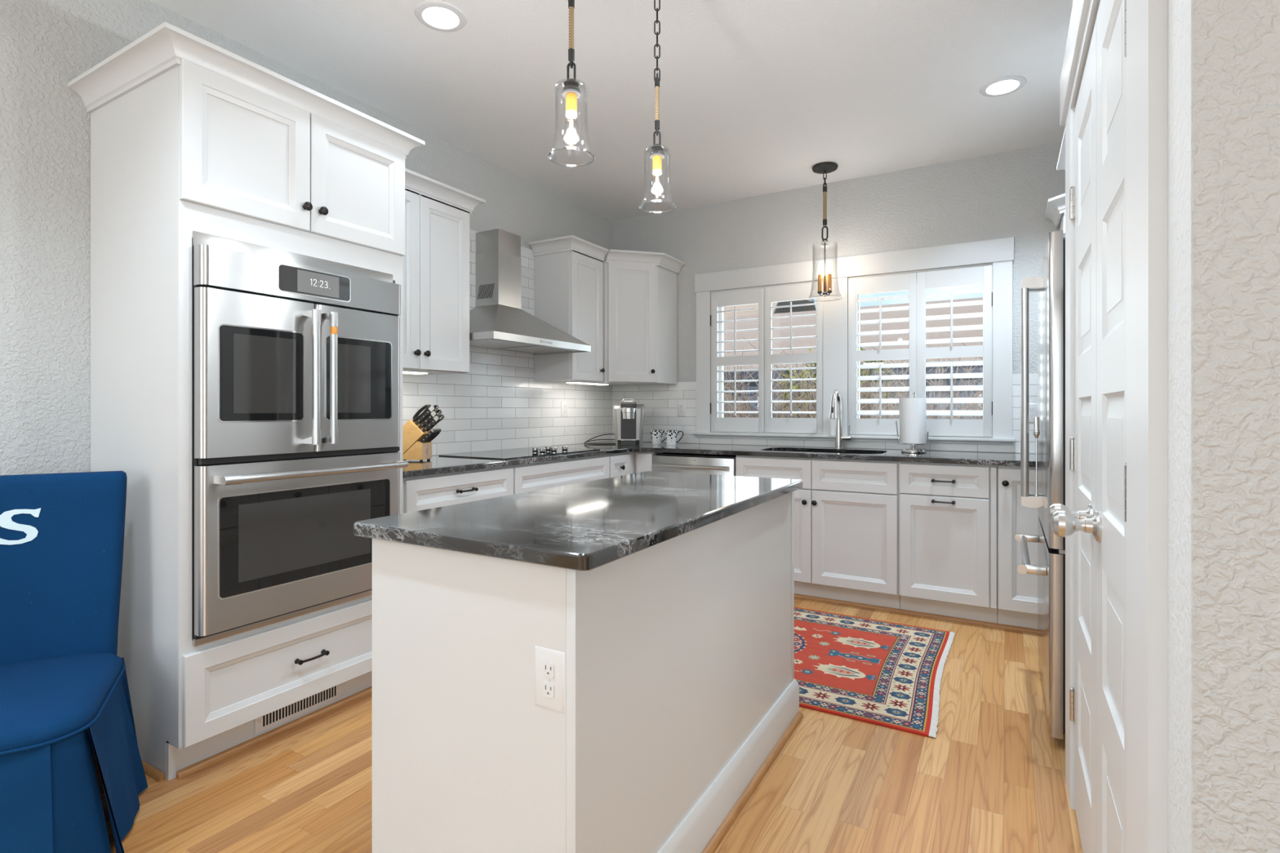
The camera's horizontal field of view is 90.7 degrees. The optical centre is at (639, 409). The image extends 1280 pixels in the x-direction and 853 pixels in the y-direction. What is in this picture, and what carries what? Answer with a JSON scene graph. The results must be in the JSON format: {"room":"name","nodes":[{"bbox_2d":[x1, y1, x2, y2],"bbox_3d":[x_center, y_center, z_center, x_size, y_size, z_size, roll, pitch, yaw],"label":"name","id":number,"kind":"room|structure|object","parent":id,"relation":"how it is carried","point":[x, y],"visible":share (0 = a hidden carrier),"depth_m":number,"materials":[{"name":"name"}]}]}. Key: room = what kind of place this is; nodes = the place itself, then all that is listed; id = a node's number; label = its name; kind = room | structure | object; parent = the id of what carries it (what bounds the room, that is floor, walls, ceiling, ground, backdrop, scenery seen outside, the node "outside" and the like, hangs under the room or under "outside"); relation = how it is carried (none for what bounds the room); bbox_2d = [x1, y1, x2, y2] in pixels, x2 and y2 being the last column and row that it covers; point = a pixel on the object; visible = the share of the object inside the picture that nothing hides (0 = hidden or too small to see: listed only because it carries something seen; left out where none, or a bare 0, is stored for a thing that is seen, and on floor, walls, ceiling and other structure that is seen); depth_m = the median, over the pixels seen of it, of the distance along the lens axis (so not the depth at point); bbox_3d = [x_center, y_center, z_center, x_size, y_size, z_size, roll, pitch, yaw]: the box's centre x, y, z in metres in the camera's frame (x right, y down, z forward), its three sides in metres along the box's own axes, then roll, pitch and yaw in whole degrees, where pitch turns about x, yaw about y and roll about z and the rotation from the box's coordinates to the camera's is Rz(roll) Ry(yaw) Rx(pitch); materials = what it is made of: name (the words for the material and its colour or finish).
{"room":"kitchen","nodes":[
{"label":"kitchen","id":0,"kind":"room"},
{"bbox_2d":[0,0,612,475],"bbox_3d":[-2.645,-0.205,1.345,0.150,2.778,9.680,0,0,30],"label":"wall","id":1,"kind":"structure","parent":0,"point":[45,45],"depth_m":2.23,"materials":[{"name":"grey paint"}]},
{"bbox_2d":[141,760,164,782],"bbox_3d":[-1.765,1.174,2.154,0.561,0.019,0.017,0,0,30],"label":"trim","id":2,"kind":"structure","parent":1,"relation":"attached to","point":[151,771],"depth_m":2.04,"materials":[{"name":"brown wood"}]},
{"bbox_2d":[402,168,485,374],"bbox_3d":[-1.212,-0.681,3.276,0.377,0.961,0.765,0,0,30],"label":"upper cabinet","id":3,"kind":"object","parent":1,"relation":"attached to","point":[436,259],"visible":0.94,"depth_m":3.29,"materials":[{"name":"white wood"}]},
{"bbox_2d":[402,368,430,374],"bbox_3d":[-1.236,-0.193,3.176,0.092,0.016,0.380,0,0,30],"label":"light bar","id":4,"kind":"object","parent":3,"relation":"attached to","point":[404,371],"visible":0.44,"depth_m":3.25,"materials":[{"name":"white plastic"}]},
{"bbox_2d":[402,371,427,374],"bbox_3d":[-1.236,-0.188,3.176,0.080,0.006,0.360,0,0,30],"label":"diffuser","id":5,"kind":"object","parent":4,"relation":"attached to","point":[403,372],"depth_m":3.26,"materials":[{"name":"white plastic"}]},
{"bbox_2d":[402,228,612,455],"bbox_3d":[-0.901,-0.426,4.201,0.009,1.391,2.670,0,0,30],"label":"wall tiles","id":6,"kind":"structure","parent":1,"relation":"attached to","point":[497,405],"depth_m":4.21,"materials":[{"name":"white tile"}]},
{"bbox_2d":[561,401,567,417],"bbox_3d":[-0.567,0.002,4.760,0.009,0.117,0.072,0,0,30],"label":"outlet","id":7,"kind":"object","parent":6,"relation":"attached to","point":[564,404],"visible":1,"depth_m":4.75,"materials":[{"name":"white plastic"}]},
{"bbox_2d":[469,228,591,355],"bbox_3d":[-0.768,-0.746,3.930,0.491,0.726,0.922,0,0,30],"label":"range hood","id":8,"kind":"object","parent":1,"relation":"attached to","point":[498,320],"visible":0.98,"depth_m":3.91,"materials":[{"name":"silver metal"}]},
{"bbox_2d":[528,235,608,382],"bbox_3d":[-0.496,-0.681,4.512,0.377,0.961,0.472,0,0,30],"label":"upper cabinet","id":9,"kind":"object","parent":1,"relation":"attached to","point":[568,270],"visible":1,"depth_m":4.40,"materials":[{"name":"white wood"}]},
{"bbox_2d":[564,380,609,385],"bbox_3d":[-0.382,-0.193,4.652,0.092,0.016,0.450,0,0,30],"label":"light bar","id":10,"kind":"object","parent":9,"relation":"attached to","point":[571,381],"visible":1,"depth_m":4.59,"materials":[{"name":"white plastic"}]},
{"bbox_2d":[566,382,608,385],"bbox_3d":[-0.382,-0.188,4.652,0.080,0.006,0.430,0,0,30],"label":"diffuser","id":11,"kind":"object","parent":10,"relation":"attached to","point":[581,383],"depth_m":4.63,"materials":[{"name":"white plastic"}]},
{"bbox_2d":[100,597,1082,852],"bbox_3d":[0.120,1.234,-0.254,6.538,0.100,9.680,0,0,30],"label":"floor","id":12,"kind":"structure","parent":0,"point":[991,779],"depth_m":1.97,"materials":[{"name":"brown wood"}]},
{"bbox_2d":[0,471,147,852],"bbox_3d":[-1.703,0.691,1.641,0.676,0.985,0.745,0,0,-31],"label":"dining chair","id":13,"kind":"object","parent":12,"relation":"on","point":[68,735],"visible":1,"depth_m":1.83,"materials":[{"name":"blue fabric"}]},
{"bbox_2d":[67,22,425,781],"bbox_3d":[-1.484,0.011,2.495,0.707,2.345,0.979,0,0,30],"label":"tall cabinet","id":14,"kind":"object","parent":12,"relation":"on","point":[189,133],"visible":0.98,"depth_m":2.14,"materials":[{"name":"white wood"}]},
{"bbox_2d":[254,684,341,734],"bbox_3d":[-1.281,1.112,2.388,0.006,0.083,0.337,0,0,30],"label":"vent","id":15,"kind":"object","parent":14,"relation":"attached to","point":[270,720],"visible":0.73,"depth_m":2.37,"materials":[{"name":"white"}]},
{"bbox_2d":[191,231,408,646],"bbox_3d":[-1.434,0.093,2.467,0.726,1.324,0.775,0,0,30],"label":"wall oven","id":16,"kind":"object","parent":14,"relation":"in","point":[295,357],"visible":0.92,"depth_m":2.22,"materials":[{"name":"silver metal"}]},
{"bbox_2d":[176,686,372,779],"bbox_3d":[-1.276,1.174,2.383,0.017,0.019,0.823,0,0,30],"label":"trim","id":17,"kind":"structure","parent":12,"relation":"on","point":[217,757],"depth_m":2.27,"materials":[{"name":"brown wood"}]},
{"bbox_2d":[402,466,513,513],"bbox_3d":[-1.108,0.742,3.205,0.644,0.884,0.746,0,0,30],"label":"base cabinet","id":18,"kind":"object","parent":12,"relation":"on","point":[436,491],"visible":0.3,"depth_m":3.02,"materials":[{"name":"white wood"}]},
{"bbox_2d":[511,454,609,494],"bbox_3d":[-0.687,0.742,3.938,0.638,0.884,0.941,0,0,30],"label":"base cabinet","id":19,"kind":"object","parent":12,"relation":"on","point":[527,477],"visible":0.05,"depth_m":3.73,"materials":[{"name":"white wood"}]},
{"bbox_2d":[372,491,803,852],"bbox_3d":[-0.014,0.741,1.976,0.658,0.884,1.446,0,0,30],"label":"kitchen island","id":20,"kind":"object","parent":12,"relation":"on","point":[682,690],"visible":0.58,"depth_m":1.42,"materials":[{"name":"white"}]},
{"bbox_2d":[534,645,564,713],"bbox_3d":[-0.177,0.527,1.235,0.076,0.121,0.009,0,0,30],"label":"outlet","id":21,"kind":"object","parent":20,"relation":"attached to","point":[549,664],"visible":1,"depth_m":1.23,"materials":[{"name":"white plastic"}]},
{"bbox_2d":[542,681,554,697],"bbox_3d":[-0.178,0.547,1.232,0.027,0.028,0.002,0,0,30],"label":"receptacle","id":22,"kind":"object","parent":21,"relation":"attached to","point":[548,686],"depth_m":1.23,"materials":[{"name":"white plastic"}]},
{"bbox_2d":[542,662,554,678],"bbox_3d":[-0.178,0.508,1.232,0.027,0.028,0.002,0,0,30],"label":"receptacle","id":23,"kind":"object","parent":21,"relation":"attached to","point":[548,667],"depth_m":1.23,"materials":[{"name":"white plastic"}]},
{"bbox_2d":[353,471,802,570],"bbox_3d":[-0.032,0.283,1.952,0.683,0.030,1.442,0,0,30],"label":"island countertop","id":24,"kind":"structure","parent":20,"relation":"on","point":[586,526],"depth_m":1.56,"materials":[{"name":"stone"}]},
{"bbox_2d":[607,452,635,477],"bbox_3d":[-0.361,0.742,4.502,0.638,0.884,0.358,0,0,30],"label":"base cabinet","id":25,"kind":"object","parent":12,"relation":"on","point":[621,464],"visible":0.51,"depth_m":4.33,"materials":[{"name":"white wood"}]},
{"bbox_2d":[635,452,666,473],"bbox_3d":[0.182,0.742,4.743,0.148,0.884,0.643,0,0,30],"label":"base cabinet","id":26,"kind":"object","parent":12,"relation":"on","point":[643,460],"visible":0.16,"depth_m":4.46,"materials":[{"name":"white wood"}]},
{"bbox_2d":[652,452,736,475],"bbox_3d":[0.493,0.750,4.518,0.607,0.868,0.705,0,0,30],"label":"dishwasher","id":27,"kind":"object","parent":12,"relation":"on","point":[685,463],"visible":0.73,"depth_m":4.26,"materials":[{"name":"silver metal"}]},
{"bbox_2d":[656,452,736,457],"bbox_3d":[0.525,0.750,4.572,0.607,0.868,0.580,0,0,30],"label":"control panel","id":28,"kind":"object","parent":27,"relation":"in","point":[660,454],"depth_m":4.35,"materials":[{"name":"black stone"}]},
{"bbox_2d":[735,455,900,608],"bbox_3d":[1.202,0.742,4.137,0.991,0.884,0.670,0,0,30],"label":"base cabinet","id":29,"kind":"object","parent":12,"relation":"on","point":[846,511],"visible":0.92,"depth_m":3.79,"materials":[{"name":"white wood"}]},
{"bbox_2d":[794,607,955,738],"bbox_3d":[0.586,1.178,3.246,1.804,0.009,1.218,0,0,30],"label":"rug","id":30,"kind":"object","parent":12,"relation":"on","point":[883,673],"visible":0.59,"depth_m":2.86,"materials":[{"name":"red fabric"}]},
{"bbox_2d":[794,593,1037,634],"bbox_3d":[1.393,1.174,3.746,3.060,0.019,0.017,0,0,30],"label":"trim","id":31,"kind":"structure","parent":12,"relation":"on","point":[799,596],"depth_m":3.62,"materials":[{"name":"brown wood"}]},
{"bbox_2d":[898,462,997,623],"bbox_3d":[1.845,0.742,3.762,0.494,0.884,0.676,0,0,30],"label":"base cabinet","id":32,"kind":"object","parent":12,"relation":"on","point":[948,513],"visible":1,"depth_m":3.50,"materials":[{"name":"white wood"}]},
{"bbox_2d":[997,465,1039,629],"bbox_3d":[2.465,0.742,3.406,0.931,0.884,0.670,0,0,30],"label":"base cabinet","id":33,"kind":"object","parent":12,"relation":"on","point":[1017,593],"visible":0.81,"depth_m":3.34,"materials":[{"name":"white wood"}]},
{"bbox_2d":[402,440,1035,478],"bbox_3d":[0.728,0.284,3.251,3.779,0.029,2.664,0,0,30],"label":"countertop","id":34,"kind":"structure","parent":33,"relation":"on","point":[437,464],"depth_m":3.79,"materials":[{"name":"stone"}]},
{"bbox_2d":[402,420,431,461],"bbox_3d":[-1.228,0.163,3.324,0.239,0.213,0.108,0,0,8],"label":"knife block","id":35,"kind":"object","parent":34,"relation":"on","point":[412,447],"visible":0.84,"depth_m":3.27,"materials":[{"name":"brown wood"}]},
{"bbox_2d":[412,404,431,422],"bbox_3d":[-1.158,0.039,3.300,0.131,0.128,0.034,0,0,8],"label":"scissors","id":36,"kind":"object","parent":35,"relation":"in","point":[416,416],"visible":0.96,"depth_m":3.29,"materials":[{"name":"black plastic"}]},
{"bbox_2d":[414,405,435,425],"bbox_3d":[-1.135,0.049,3.287,0.147,0.134,0.013,0,0,8],"label":"kitchen knife","id":37,"kind":"object","parent":35,"relation":"in","point":[432,408],"visible":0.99,"depth_m":3.28,"materials":[{"name":"black plastic"}]},
{"bbox_2d":[420,428,434,442],"bbox_3d":[-1.117,0.154,3.266,0.110,0.106,0.010,0,0,8],"label":"steak knife","id":38,"kind":"object","parent":35,"relation":"in","point":[429,433],"visible":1,"depth_m":3.26,"materials":[{"name":"black plastic"}]},
{"bbox_2d":[417,411,436,428],"bbox_3d":[-1.121,0.072,3.283,0.137,0.125,0.013,0,0,8],"label":"kitchen knife","id":39,"kind":"object","parent":35,"relation":"in","point":[433,414],"visible":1,"depth_m":3.27,"materials":[{"name":"black plastic"}]},
{"bbox_2d":[419,404,439,424],"bbox_3d":[-1.133,0.045,3.337,0.147,0.134,0.013,0,0,8],"label":"kitchen knife","id":40,"kind":"object","parent":35,"relation":"in","point":[436,406],"visible":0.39,"depth_m":3.33,"materials":[{"name":"black plastic"}]},
{"bbox_2d":[423,428,435,442],"bbox_3d":[-1.115,0.154,3.283,0.110,0.106,0.010,0,0,8],"label":"steak knife","id":41,"kind":"object","parent":35,"relation":"in","point":[433,428],"visible":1,"depth_m":3.28,"materials":[{"name":"black plastic"}]},
{"bbox_2d":[422,415,439,432],"bbox_3d":[-1.103,0.094,3.279,0.131,0.120,0.013,0,0,8],"label":"kitchen knife","id":42,"kind":"object","parent":35,"relation":"in","point":[436,418],"visible":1,"depth_m":3.27,"materials":[{"name":"black plastic"}]},
{"bbox_2d":[426,428,438,442],"bbox_3d":[-1.111,0.154,3.316,0.110,0.106,0.010,0,0,8],"label":"steak knife","id":43,"kind":"object","parent":35,"relation":"in","point":[436,428],"visible":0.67,"depth_m":3.31,"materials":[{"name":"black plastic"}]},
{"bbox_2d":[422,409,441,427],"bbox_3d":[-1.114,0.067,3.333,0.143,0.130,0.013,0,0,8],"label":"kitchen knife","id":44,"kind":"object","parent":35,"relation":"in","point":[438,411],"visible":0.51,"depth_m":3.32,"materials":[{"name":"black plastic"}]},
{"bbox_2d":[427,428,439,442],"bbox_3d":[-1.108,0.154,3.333,0.110,0.106,0.010,0,0,8],"label":"steak knife","id":45,"kind":"object","parent":35,"relation":"in","point":[437,428],"visible":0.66,"depth_m":3.33,"materials":[{"name":"black plastic"}]},
{"bbox_2d":[426,414,444,431],"bbox_3d":[-1.096,0.089,3.328,0.136,0.125,0.013,0,0,8],"label":"kitchen knife","id":46,"kind":"object","parent":35,"relation":"in","point":[441,416],"visible":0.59,"depth_m":3.32,"materials":[{"name":"black plastic"}]},
{"bbox_2d":[438,445,599,459],"bbox_3d":[-0.711,0.250,3.912,0.505,0.039,0.930,0,0,30],"label":"cooktop","id":47,"kind":"object","parent":34,"relation":"in","point":[540,451],"visible":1,"depth_m":3.77,"materials":[{"name":"black glass"}]},
{"bbox_2d":[583,433,616,444],"bbox_3d":[-0.272,0.230,4.847,0.299,0.077,0.160,0,0,-18],"label":"power cord","id":48,"kind":"object","parent":34,"relation":"on","point":[607,433],"visible":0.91,"depth_m":4.88,"materials":[{"name":"black plastic"}]},
{"bbox_2d":[613,398,644,444],"bbox_3d":[-0.085,0.093,4.879,0.243,0.353,0.331,0,0,1],"label":"coffee maker","id":49,"kind":"object","parent":34,"relation":"on","point":[628,415],"visible":0.99,"depth_m":4.77,"materials":[{"name":"silver metal"}]},
{"bbox_2d":[617,440,639,444],"bbox_3d":[-0.087,0.249,4.772,0.165,0.036,0.115,0,0,1],"label":"drip tray","id":50,"kind":"object","parent":49,"relation":"on","point":[619,442],"depth_m":4.71,"materials":[{"name":"black plastic"}]},
{"bbox_2d":[649,429,665,444],"bbox_3d":[0.138,0.212,4.843,0.132,0.114,0.109,0,0,34],"label":"mug","id":51,"kind":"object","parent":34,"relation":"on","point":[656,435],"visible":0.91,"depth_m":4.81,"materials":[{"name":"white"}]},
{"bbox_2d":[664,429,683,445],"bbox_3d":[0.245,0.212,4.745,0.132,0.114,0.109,0,0,34],"label":"mug","id":52,"kind":"object","parent":34,"relation":"on","point":[671,435],"visible":1,"depth_m":4.72,"materials":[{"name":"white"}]},
{"bbox_2d":[829,389,851,448],"bbox_3d":[1.336,0.069,4.229,0.109,0.402,0.233,0,0,30],"label":"faucet","id":53,"kind":"object","parent":34,"relation":"on","point":[839,437],"visible":1,"depth_m":4.29,"materials":[{"name":"silver metal"}]},
{"bbox_2d":[895,391,928,453],"bbox_3d":[1.697,0.080,3.942,0.186,0.380,0.148,0,0,30],"label":"paper towel holder","id":54,"kind":"object","parent":34,"relation":"on","point":[913,450],"visible":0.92,"depth_m":3.90,"materials":[{"name":"silver metal"}]},
{"bbox_2d":[898,398,926,444],"bbox_3d":[1.703,0.071,3.938,0.145,0.280,0.142,0,0,-9],"label":"paper towel roll","id":55,"kind":"object","parent":54,"relation":"on","point":[913,411],"visible":1,"depth_m":3.88,"materials":[{"name":"white paper"}]},
{"bbox_2d":[1014,230,1065,739],"bbox_3d":[1.934,0.283,2.431,0.839,1.800,0.915,0,0,30],"label":"refrigerator","id":56,"kind":"object","parent":12,"relation":"on","point":[1050,284],"visible":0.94,"depth_m":2.20,"materials":[{"name":"silver metal"}]},
{"bbox_2d":[1033,417,1039,496],"bbox_3d":[1.611,0.192,2.569,0.023,0.322,0.058,0,0,30],"label":"handle","id":57,"kind":"object","parent":56,"relation":"on","point":[1036,420],"visible":1,"depth_m":2.56,"materials":[{"name":"silver metal"}]},
{"bbox_2d":[150,0,1072,221],"bbox_3d":[0.138,-1.645,-0.323,6.638,0.100,9.780,0,0,30],"label":"ceiling","id":58,"kind":"structure","parent":0,"point":[754,95],"depth_m":3.07,"materials":[{"name":"white paint"}]},
{"bbox_2d":[414,0,466,31],"bbox_3d":[-0.808,-1.590,2.565,0.202,0.009,0.202,0,0,30],"label":"recessed light","id":59,"kind":"object","parent":58,"relation":"in","point":[439,15],"visible":1,"depth_m":2.56,"materials":[{"name":"white plastic"}]},
{"bbox_2d":[547,0,595,166],"bbox_3d":[-0.182,-1.137,1.681,0.125,0.937,0.125,0,0,44],"label":"pendant light","id":60,"kind":"object","parent":58,"relation":"hanging from","point":[571,91],"visible":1,"depth_m":1.68,"materials":[{"name":"clear glass"}]},
{"bbox_2d":[561,84,581,111],"bbox_3d":[-0.182,-0.823,1.681,0.052,0.065,0.052,0,0,30],"label":"socket","id":61,"kind":"object","parent":60,"relation":"attached to","point":[571,93],"depth_m":1.67,"materials":[{"name":"yellow metal"}]},
{"bbox_2d":[638,0,675,213],"bbox_3d":[0.057,-1.137,2.095,0.125,0.937,0.125,0,0,9],"label":"pendant light","id":62,"kind":"object","parent":58,"relation":"hanging from","point":[657,154],"visible":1,"depth_m":2.09,"materials":[{"name":"clear glass"}]},
{"bbox_2d":[649,149,665,170],"bbox_3d":[0.057,-0.823,2.095,0.052,0.065,0.052,0,0,30],"label":"socket","id":63,"kind":"object","parent":62,"relation":"attached to","point":[657,155],"depth_m":2.08,"materials":[{"name":"yellow metal"}]},
{"bbox_2d":[807,161,842,302],"bbox_3d":[1.214,-1.159,4.150,0.221,0.870,0.221,0,0,30],"label":"pendant lantern","id":64,"kind":"object","parent":58,"relation":"hanging from","point":[824,167],"visible":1,"depth_m":4.14,"materials":[{"name":"grey metal"}]},
{"bbox_2d":[817,264,822,291],"bbox_3d":[1.178,-0.862,4.144,0.028,0.180,0.028,0,0,30],"label":"candle","id":65,"kind":"object","parent":64,"relation":"on","point":[820,270],"depth_m":4.13,"materials":[{"name":"orange wax"}]},
{"bbox_2d":[822,266,827,292],"bbox_3d":[1.226,-0.862,4.184,0.028,0.180,0.028,0,0,30],"label":"candle","id":66,"kind":"object","parent":64,"relation":"on","point":[826,271],"depth_m":4.17,"materials":[{"name":"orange wax"}]},
{"bbox_2d":[827,263,831,290],"bbox_3d":[1.237,-0.862,4.123,0.028,0.180,0.028,0,0,30],"label":"candle","id":67,"kind":"object","parent":64,"relation":"on","point":[829,268],"depth_m":4.11,"materials":[{"name":"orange wax"}]},
{"bbox_2d":[979,75,1026,97],"bbox_3d":[1.788,-1.590,3.118,0.202,0.009,0.202,0,0,30],"label":"recessed light","id":68,"kind":"object","parent":58,"relation":"in","point":[1002,86],"visible":1,"depth_m":3.11,"materials":[{"name":"white plastic"}]},
{"bbox_2d":[612,142,1065,453],"bbox_3d":[1.485,-0.205,4.455,3.884,2.778,0.160,0,0,30],"label":"wall","id":69,"kind":"structure","parent":0,"point":[1004,194],"depth_m":4.31,"materials":[{"name":"grey paint"}]},
{"bbox_2d":[601,248,685,385],"bbox_3d":[-0.098,-0.681,4.896,0.683,0.961,0.643,0,0,30],"label":"upper cabinet","id":70,"kind":"object","parent":69,"relation":"attached to","point":[640,288],"visible":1,"depth_m":4.71,"materials":[{"name":"white wood"}]},
{"bbox_2d":[612,373,1037,453],"bbox_3d":[1.403,0.026,4.405,3.775,0.488,0.009,0,0,30],"label":"wall tiles","id":71,"kind":"structure","parent":69,"relation":"attached to","point":[660,402],"depth_m":4.96,"materials":[{"name":"white tile"}]},
{"bbox_2d":[677,401,685,416],"bbox_3d":[0.330,-0.001,5.015,0.072,0.117,0.009,0,0,30],"label":"outlet","id":72,"kind":"object","parent":71,"relation":"attached to","point":[681,405],"visible":1,"depth_m":5.01,"materials":[{"name":"white plastic"}]},
{"bbox_2d":[1028,403,1037,422],"bbox_3d":[2.374,0.024,3.833,0.072,0.117,0.009,0,0,30],"label":"outlet","id":73,"kind":"object","parent":71,"relation":"attached to","point":[1033,407],"visible":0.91,"depth_m":3.83,"materials":[{"name":"white plastic"}]},
{"bbox_2d":[1028,413,1034,418],"bbox_3d":[2.372,0.043,3.830,0.027,0.028,0.002,0,0,30],"label":"receptacle","id":74,"kind":"object","parent":73,"relation":"attached to","point":[1030,415],"depth_m":3.83,"materials":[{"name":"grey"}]},
{"bbox_2d":[1028,407,1034,412],"bbox_3d":[2.372,0.004,3.830,0.027,0.028,0.002,0,0,30],"label":"receptacle","id":75,"kind":"object","parent":73,"relation":"attached to","point":[1030,409],"depth_m":3.83,"materials":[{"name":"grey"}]},
{"bbox_2d":[692,236,1015,444],"bbox_3d":[1.392,-0.417,4.471,2.168,1.275,0.205,0,0,30],"label":"window","id":76,"kind":"structure","parent":69,"relation":"in","point":[999,252],"depth_m":4.38,"materials":[{"name":"white wood"}]},
{"bbox_2d":[710,288,764,432],"bbox_3d":[0.735,-0.364,4.793,0.430,1.069,0.073,0,0,30],"label":"shutter panel","id":77,"kind":"object","parent":76,"relation":"attached to","point":[750,296],"visible":1,"depth_m":4.78,"materials":[{"name":"white wood"}]},
{"bbox_2d":[764,282,822,433],"bbox_3d":[1.109,-0.364,4.576,0.430,1.069,0.073,0,0,30],"label":"shutter panel","id":78,"kind":"object","parent":76,"relation":"attached to","point":[799,291],"visible":0.99,"depth_m":4.57,"materials":[{"name":"white wood"}]},
{"bbox_2d":[848,272,916,435],"bbox_3d":[1.632,-0.364,4.274,0.436,1.069,0.066,0,0,30],"label":"shutter panel","id":79,"kind":"object","parent":76,"relation":"attached to","point":[905,282],"visible":0.9,"depth_m":4.27,"materials":[{"name":"white wood"}]},
{"bbox_2d":[916,265,992,436],"bbox_3d":[2.013,-0.364,4.053,0.438,1.069,0.064,0,0,30],"label":"shutter panel","id":80,"kind":"object","parent":76,"relation":"attached to","point":[979,275],"visible":0.94,"depth_m":4.04,"materials":[{"name":"white wood"}]},
{"bbox_2d":[1044,192,1065,232],"bbox_3d":[2.559,-0.681,3.336,0.683,0.961,0.681,0,0,30],"label":"upper cabinet","id":81,"kind":"object","parent":69,"relation":"attached to","point":[1055,206],"visible":0.06,"depth_m":3.52,"materials":[{"name":"white wood"}]},
{"bbox_2d":[1072,0,1192,852],"bbox_3d":[1.319,-0.205,1.201,0.711,2.778,1.500,0,0,30],"label":"wall","id":82,"kind":"structure","parent":0,"point":[1180,12],"depth_m":0.78,"materials":[{"name":"white paint"}]},
{"bbox_2d":[1047,17,1096,852],"bbox_3d":[1.131,0.145,1.658,0.124,2.056,0.516,0,0,30],"label":"door","id":83,"kind":"structure","parent":82,"relation":"in","point":[1082,197],"depth_m":1.64,"materials":[{"name":"white wood"}]},
{"bbox_2d":[1050,0,1126,852],"bbox_3d":[0.878,0.145,1.220,0.124,2.056,0.490,0,0,30],"label":"door","id":84,"kind":"structure","parent":82,"relation":"in","point":[1108,525],"depth_m":1.24,"materials":[{"name":"white wood"}]},
{"bbox_2d":[1059,0,1167,852],"bbox_3d":[1.074,0.059,1.409,0.143,2.250,1.415,0,0,30],"label":"trim","id":85,"kind":"structure","parent":82,"relation":"attached to","point":[1146,20],"depth_m":0.89,"materials":[{"name":"white wood"}]},
{"bbox_2d":[1192,0,1279,852],"bbox_3d":[2.096,-0.205,-0.058,3.314,2.778,0.102,0,0,30],"label":"wall","id":86,"kind":"structure","parent":0,"point":[1236,43],"depth_m":0.71,"materials":[{"name":"grey paint"}]},
{"bbox_3d":[2.564,-0.206,2.543,0.100,2.778,2.070,0,0,30],"label":"wall","id":87,"kind":"structure","parent":0,"visible":0},
{"bbox_2d":[1056,128,1065,170],"bbox_3d":[2.037,-0.919,2.418,0.683,0.485,1.026,0,0,30],"label":"upper cabinet","id":88,"kind":"object","parent":87,"relation":"attached to","point":[1061,161],"visible":0.02,"depth_m":2.87,"materials":[{"name":"white wood"}]},
{"label":"outside","id":89,"kind":"structure","parent":0,"visible":0},
{"bbox_3d":[11.878,2.234,30.514,70.000,0.100,55.280,0,0,30],"label":"ground","id":90,"kind":"structure","parent":89,"visible":0},
{"bbox_2d":[724,346,816,417],"bbox_3d":[1.298,0.683,7.763,2.986,3.005,2.954,0,0,-23],"label":"bush","id":91,"kind":"object","parent":90,"relation":"on","point":[741,408],"visible":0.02,"depth_m":7.50,"materials":[{"name":"beige plant"}]},
{"bbox_2d":[724,298,816,317],"bbox_3d":[-0.052,-2.877,34.655,17.840,10.120,8.860,0,0,30],"label":"house","id":92,"kind":"structure","parent":90,"relation":"on","point":[806,308],"depth_m":32.36,"materials":[{"name":"grey"}]},
{"bbox_2d":[777,342,902,418],"bbox_3d":[3.074,0.510,9.789,2.069,3.347,1.601,0,0,30],"label":"evergreen shrub","id":93,"kind":"object","parent":90,"relation":"on","point":[795,387],"visible":0.05,"depth_m":9.64,"materials":[{"name":"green plant"}]},
{"bbox_2d":[724,297,982,419],"bbox_3d":[3.475,-0.426,20.483,18.140,5.220,9.860,0,0,30],"label":"house","id":94,"kind":"structure","parent":90,"relation":"on","point":[808,320],"depth_m":16.09,"materials":[{"name":"grey"}]},
{"bbox_2d":[742,337,982,419],"bbox_3d":[2.694,0.684,7.076,2.686,3.003,2.808,0,0,-25],"label":"bush","id":95,"kind":"object","parent":90,"relation":"on","point":[864,395],"visible":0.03,"depth_m":6.89,"materials":[{"name":"beige plant"}]},
{"bbox_2d":[886,332,982,419],"bbox_3d":[4.237,0.678,6.477,3.173,3.016,2.654,0,0,27],"label":"bush","id":96,"kind":"object","parent":90,"relation":"on","point":[955,394],"visible":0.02,"depth_m":6.57,"materials":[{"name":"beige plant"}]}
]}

